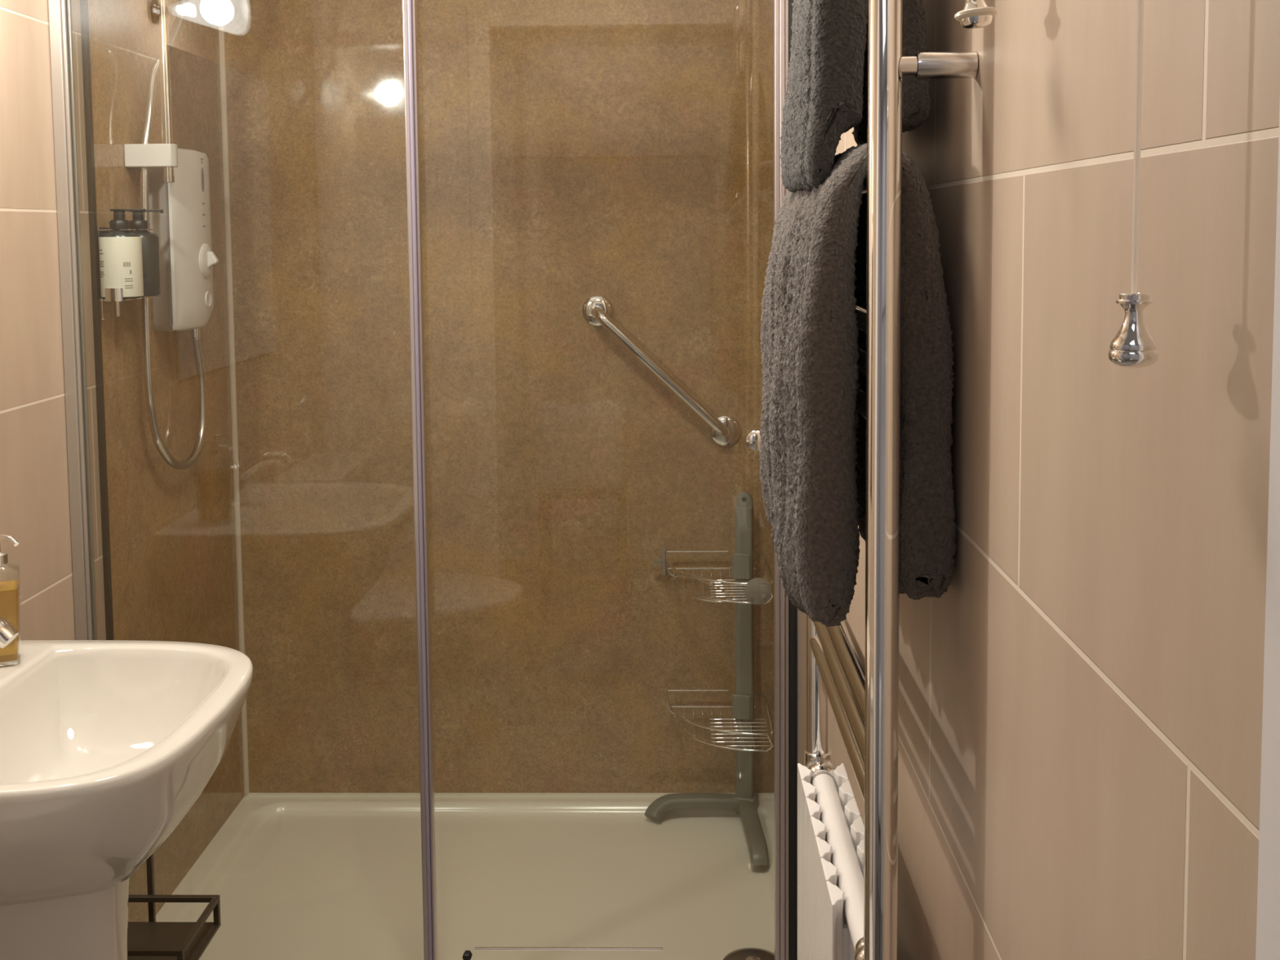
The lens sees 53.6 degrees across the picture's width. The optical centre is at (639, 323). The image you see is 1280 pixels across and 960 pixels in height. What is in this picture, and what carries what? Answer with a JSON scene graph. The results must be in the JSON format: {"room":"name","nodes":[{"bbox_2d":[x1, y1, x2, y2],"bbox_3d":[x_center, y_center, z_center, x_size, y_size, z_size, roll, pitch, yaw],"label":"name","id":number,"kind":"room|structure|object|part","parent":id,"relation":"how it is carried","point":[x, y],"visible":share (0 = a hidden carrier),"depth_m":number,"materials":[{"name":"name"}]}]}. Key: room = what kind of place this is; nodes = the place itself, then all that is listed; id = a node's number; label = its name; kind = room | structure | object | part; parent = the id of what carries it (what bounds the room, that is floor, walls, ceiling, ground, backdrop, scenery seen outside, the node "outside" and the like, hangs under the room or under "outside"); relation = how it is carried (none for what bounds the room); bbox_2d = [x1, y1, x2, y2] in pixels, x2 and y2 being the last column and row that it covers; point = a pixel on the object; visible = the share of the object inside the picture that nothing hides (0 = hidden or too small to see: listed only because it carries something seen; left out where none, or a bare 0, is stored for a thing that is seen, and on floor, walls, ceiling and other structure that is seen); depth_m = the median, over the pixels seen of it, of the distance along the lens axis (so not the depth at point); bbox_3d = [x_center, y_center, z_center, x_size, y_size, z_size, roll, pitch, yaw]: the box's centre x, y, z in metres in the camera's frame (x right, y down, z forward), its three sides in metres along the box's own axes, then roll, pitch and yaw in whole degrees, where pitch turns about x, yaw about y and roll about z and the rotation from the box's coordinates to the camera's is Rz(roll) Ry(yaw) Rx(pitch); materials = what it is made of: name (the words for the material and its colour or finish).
{"room":"bathroom","nodes":[
{"label":"bathroom","id":0,"kind":"room"},
{"bbox_2d":[0,0,106,639],"bbox_3d":[-1.012,0.088,1.773,0.100,2.380,2.428,0,4,1],"label":"wall","id":1,"kind":"structure","parent":0,"point":[35,508],"depth_m":2.01,"materials":[{"name":"beige tile"}]},
{"bbox_2d":[80,0,114,639],"bbox_3d":[-0.949,0.011,2.215,0.009,2.295,0.011,0,4,1],"label":"trim","id":2,"kind":"structure","parent":1,"relation":"attached to","point":[83,3],"depth_m":2.21,"materials":[{"name":"brown metal"}]},
{"bbox_2d":[88,0,244,921],"bbox_3d":[-0.943,-0.013,2.548,0.006,2.295,0.664,0,4,1],"label":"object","id":3,"kind":"object","parent":1,"relation":"attached to","point":[172,535],"visible":0.56,"depth_m":2.53,"materials":[{"name":"clear glass"}]},
{"bbox_2d":[96,226,154,320],"bbox_3d":[-0.917,-0.090,2.251,0.060,0.163,0.133,0,4,1],"label":"holder","id":4,"kind":"object","parent":3,"relation":"attached to","point":[111,294],"visible":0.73,"depth_m":2.19,"materials":[{"name":"silver metal"}]},
{"bbox_3d":[-0.945,-0.108,2.264,0.004,0.127,0.100,0,4,1],"label":"wall plate","id":5,"kind":"part","parent":4,"relation":"part of","materials":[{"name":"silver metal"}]},
{"bbox_2d":[98,208,145,299],"bbox_3d":[-0.909,-0.122,2.219,0.070,0.156,0.070,-5,6,-44],"label":"pump bottle","id":6,"kind":"object","parent":4,"relation":"in","point":[121,262],"visible":0.96,"depth_m":2.19,"materials":[{"name":"grey plastic"}]},
{"bbox_2d":[129,209,163,297],"bbox_3d":[-0.908,-0.128,2.298,0.068,0.156,0.068,-5,6,-44],"label":"pump bottle","id":7,"kind":"object","parent":4,"relation":"in","point":[150,241],"visible":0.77,"depth_m":2.28,"materials":[{"name":"grey plastic"}]},
{"bbox_2d":[124,0,177,182],"bbox_3d":[-0.903,-0.563,2.322,0.090,0.606,0.038,0,4,1],"label":"riser rail","id":8,"kind":"object","parent":3,"relation":"attached to","point":[165,155],"visible":1,"depth_m":2.32,"materials":[{"name":"silver metal"}]},
{"bbox_2d":[139,0,206,469],"bbox_3d":[-0.872,-0.162,2.462,0.102,0.909,0.286,0,4,1],"label":"shower hose","id":9,"kind":"object","parent":8,"relation":"attached to","point":[174,33],"visible":0.86,"depth_m":2.36,"materials":[{"name":"silver metal"}]},
{"bbox_2d":[148,148,218,337],"bbox_3d":[-0.890,-0.152,2.491,0.104,0.374,0.212,0,4,1],"label":"shower","id":10,"kind":"object","parent":3,"relation":"attached to","point":[185,301],"visible":0.97,"depth_m":2.43,"materials":[{"name":"white plastic"}]},
{"bbox_2d":[190,328,200,337],"bbox_3d":[-0.907,0.011,2.585,0.019,0.034,0.018,0,4,1],"label":"outlet","id":11,"kind":"object","parent":10,"relation":"attached to","point":[194,332],"depth_m":2.58,"materials":[{"name":"silver metal"}]},
{"bbox_3d":[-0.847,-0.127,2.513,0.019,0.032,0.014,0,4,1],"label":"lever","id":12,"kind":"part","parent":10,"relation":"part of","materials":[{"name":"white plastic"}]},
{"bbox_2d":[223,0,774,792],"bbox_3d":[-0.310,-0.004,2.919,1.456,2.380,0.100,0,4,1],"label":"wall","id":13,"kind":"structure","parent":0,"point":[572,152],"depth_m":2.88,"materials":[{"name":"brown stone"}]},
{"bbox_2d":[217,0,249,796],"bbox_3d":[-0.929,-0.039,2.874,0.010,2.292,0.010,0,4,1],"label":"trim","id":14,"kind":"structure","parent":13,"relation":"attached to","point":[220,2],"depth_m":2.88,"materials":[{"name":"beige"}]},
{"bbox_2d":[248,792,774,795],"bbox_3d":[-0.301,1.097,2.948,1.244,0.007,0.006,0,4,1],"label":"trim","id":15,"kind":"structure","parent":13,"relation":"attached to","point":[249,793],"depth_m":2.95,"materials":[{"name":"beige"}]},
{"bbox_2d":[582,294,741,446],"bbox_3d":[0.049,0.110,2.836,0.359,0.347,0.067,0,4,1],"label":"grab bar","id":16,"kind":"object","parent":13,"relation":"attached to","point":[597,310],"visible":1,"depth_m":2.81,"materials":[{"name":"silver metal"}]},
{"bbox_2d":[829,0,1279,959],"bbox_3d":[0.343,0.077,1.744,0.100,2.380,2.428,0,4,1],"label":"wall","id":17,"kind":"structure","parent":0,"point":[1081,703],"depth_m":0.76,"materials":[{"name":"beige tile"}]},
{"bbox_2d":[1255,108,1279,959],"bbox_3d":[-0.164,0.176,0.481,2.250,2.380,0.126,0,4,1],"label":"wall","id":18,"kind":"structure","parent":0,"point":[1268,922],"depth_m":0.53,"materials":[{"name":"beige tile"}]},
{"bbox_3d":[-0.144,1.362,0.984,2.250,0.060,4.154,0,4,1],"label":"floor","id":19,"kind":"structure","parent":0,"visible":0},
{"bbox_2d":[0,617,253,959],"bbox_3d":[-0.733,0.814,1.593,0.452,0.952,0.504,0,4,1],"label":"basin","id":20,"kind":"object","parent":19,"relation":"on","point":[106,746],"visible":1,"depth_m":1.55,"materials":[{"name":"white ceramic"}]},
{"bbox_2d":[0,617,18,648],"bbox_3d":[-0.842,0.408,1.552,0.160,0.133,0.052,0,4,1],"label":"tap","id":21,"kind":"object","parent":20,"relation":"on","point":[8,633],"depth_m":1.54,"materials":[{"name":"silver metal"}]},
{"bbox_2d":[0,533,22,666],"bbox_3d":[-0.870,0.372,1.718,0.060,0.177,0.059,-2,5,-22],"label":"soap pump bottle","id":22,"kind":"object","parent":20,"relation":"on","point":[10,591],"visible":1,"depth_m":1.71,"materials":[{"name":"clear glass"}]},
{"bbox_3d":[-0.854,0.291,1.706,0.043,0.015,0.008,1,5,22],"label":"spout","id":23,"kind":"part","parent":22,"relation":"part of","materials":[{"name":"silver metal"}]},
{"bbox_2d":[127,853,220,959],"bbox_3d":[-0.812,0.929,2.011,0.240,0.661,0.178,0,4,1],"label":"storage rack","id":24,"kind":"object","parent":19,"relation":"on","point":[152,940],"visible":0.46,"depth_m":2.05,"materials":[{"name":"brown metal"}]},
{"bbox_2d":[127,894,220,959],"bbox_3d":[-0.812,0.970,2.007,0.240,0.046,0.163,0,4,1],"label":"tray","id":25,"kind":"object","parent":24,"relation":"on","point":[152,940],"depth_m":2.05,"materials":[{"name":"brown wood"}]},
{"bbox_2d":[155,795,774,959],"bbox_3d":[-0.309,1.172,2.553,1.252,0.087,0.803,0,4,1],"label":"shower tray","id":26,"kind":"object","parent":19,"relation":"on","point":[294,877],"visible":0.91,"depth_m":2.61,"materials":[{"name":"beige"}]},
{"bbox_2d":[48,0,806,959],"bbox_3d":[-0.329,0.222,2.120,1.249,1.871,0.060,0,4,1],"label":"shower door frame","id":27,"kind":"structure","parent":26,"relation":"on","point":[789,622],"depth_m":2.11,"materials":[{"name":"silver metal"}]},
{"bbox_3d":[-0.367,0.226,2.112,0.020,1.807,0.022,0,4,1],"label":"edge post","id":28,"kind":"part","parent":27,"relation":"part of","materials":[{"name":"silver metal"}]},
{"bbox_3d":[0.192,0.193,2.102,0.034,0.034,0.030,0,4,1],"label":"handle","id":29,"kind":"part","parent":27,"relation":"part of","materials":[{"name":"silver metal"}]},
{"bbox_2d":[644,491,773,866],"bbox_3d":[0.145,0.755,2.739,0.280,0.741,0.292,0,4,1],"label":"caddy","id":30,"kind":"object","parent":26,"relation":"on","point":[749,591],"visible":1,"depth_m":2.83,"materials":[{"name":"grey plastic"}]},
{"bbox_2d":[653,546,773,604],"bbox_3d":[0.156,0.552,2.754,0.255,0.082,0.232,0,4,1],"label":"wire basket","id":31,"kind":"object","parent":30,"relation":"on","point":[757,591],"depth_m":2.79,"materials":[{"name":"silver metal"}]},
{"bbox_2d":[666,689,773,751],"bbox_3d":[0.172,0.872,2.780,0.229,0.065,0.227,0,4,1],"label":"wire basket","id":32,"kind":"object","parent":30,"relation":"on","point":[744,706],"depth_m":2.84,"materials":[{"name":"silver metal"}]},
{"bbox_3d":[0.206,1.159,2.303,0.028,0.008,0.028,0,4,1],"label":"drain knob","id":33,"kind":"part","parent":26,"relation":"part of","materials":[{"name":"silver metal"}]},
{"bbox_2d":[797,0,977,959],"bbox_3d":[0.234,0.330,1.314,0.101,1.940,0.504,0,4,1],"label":"towel radiator","id":34,"kind":"object","parent":19,"relation":"on","point":[847,868],"visible":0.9,"depth_m":1.08,"materials":[{"name":"silver metal"}]},
{"bbox_3d":[0.217,0.314,1.542,0.048,1.940,0.048,0,4,1],"label":"post","id":35,"kind":"part","parent":34,"relation":"part of","materials":[{"name":"silver metal"}]},
{"bbox_2d":[778,0,930,192],"bbox_3d":[0.207,-0.293,1.246,0.122,0.331,0.274,0,4,1],"label":"hand towel","id":36,"kind":"object","parent":34,"relation":"hanging from","point":[826,95],"visible":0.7,"depth_m":1.12,"materials":[{"name":"fabric"}]},
{"bbox_2d":[759,142,956,626],"bbox_3d":[0.209,0.046,1.293,0.163,0.438,0.414,0,4,1],"label":"bath towel","id":37,"kind":"object","parent":34,"relation":"hanging from","point":[812,449],"visible":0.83,"depth_m":1.10,"materials":[{"name":"grey fabric"}]},
{"bbox_3d":[0.207,0.348,1.087,0.048,1.940,0.048,0,4,1],"label":"post","id":38,"kind":"part","parent":34,"relation":"part of","materials":[{"name":"silver metal"}]},
{"bbox_3d":[0.221,-0.212,1.043,0.016,0.016,0.016,0,4,1],"label":"bracket stem","id":39,"kind":"part","parent":34,"relation":"part of","materials":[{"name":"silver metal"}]},
{"bbox_3d":[-0.166,-1.071,0.803,2.250,0.060,4.154,0,4,1],"label":"ceiling","id":40,"kind":"structure","parent":0,"visible":0},
{"bbox_2d":[954,0,996,29],"bbox_3d":[0.227,-0.623,0.836,0.080,0.844,0.080,0,4,1],"label":"pull cord","id":41,"kind":"object","parent":40,"relation":"hanging from","point":[975,14],"visible":1,"depth_m":0.86,"materials":[{"name":"silver metal"}]},
{"bbox_2d":[1107,0,1158,368],"bbox_3d":[0.214,-0.501,0.560,0.090,1.047,0.090,0,4,1],"label":"pull cord","id":42,"kind":"object","parent":40,"relation":"hanging from","point":[1133,346],"visible":1,"depth_m":0.59,"materials":[{"name":"silver plastic"}]},
{"bbox_3d":[0.233,0.003,0.597,0.022,0.036,0.022,0,4,1],"label":"handle","id":43,"kind":"part","parent":42,"relation":"part of","materials":[{"name":"silver metal"}]},
{"bbox_3d":[0.228,-0.504,0.559,0.003,0.993,0.003,0,4,1],"label":"cord","id":44,"kind":"part","parent":42,"relation":"part of","materials":[{"name":"white fabric"}]}
]}

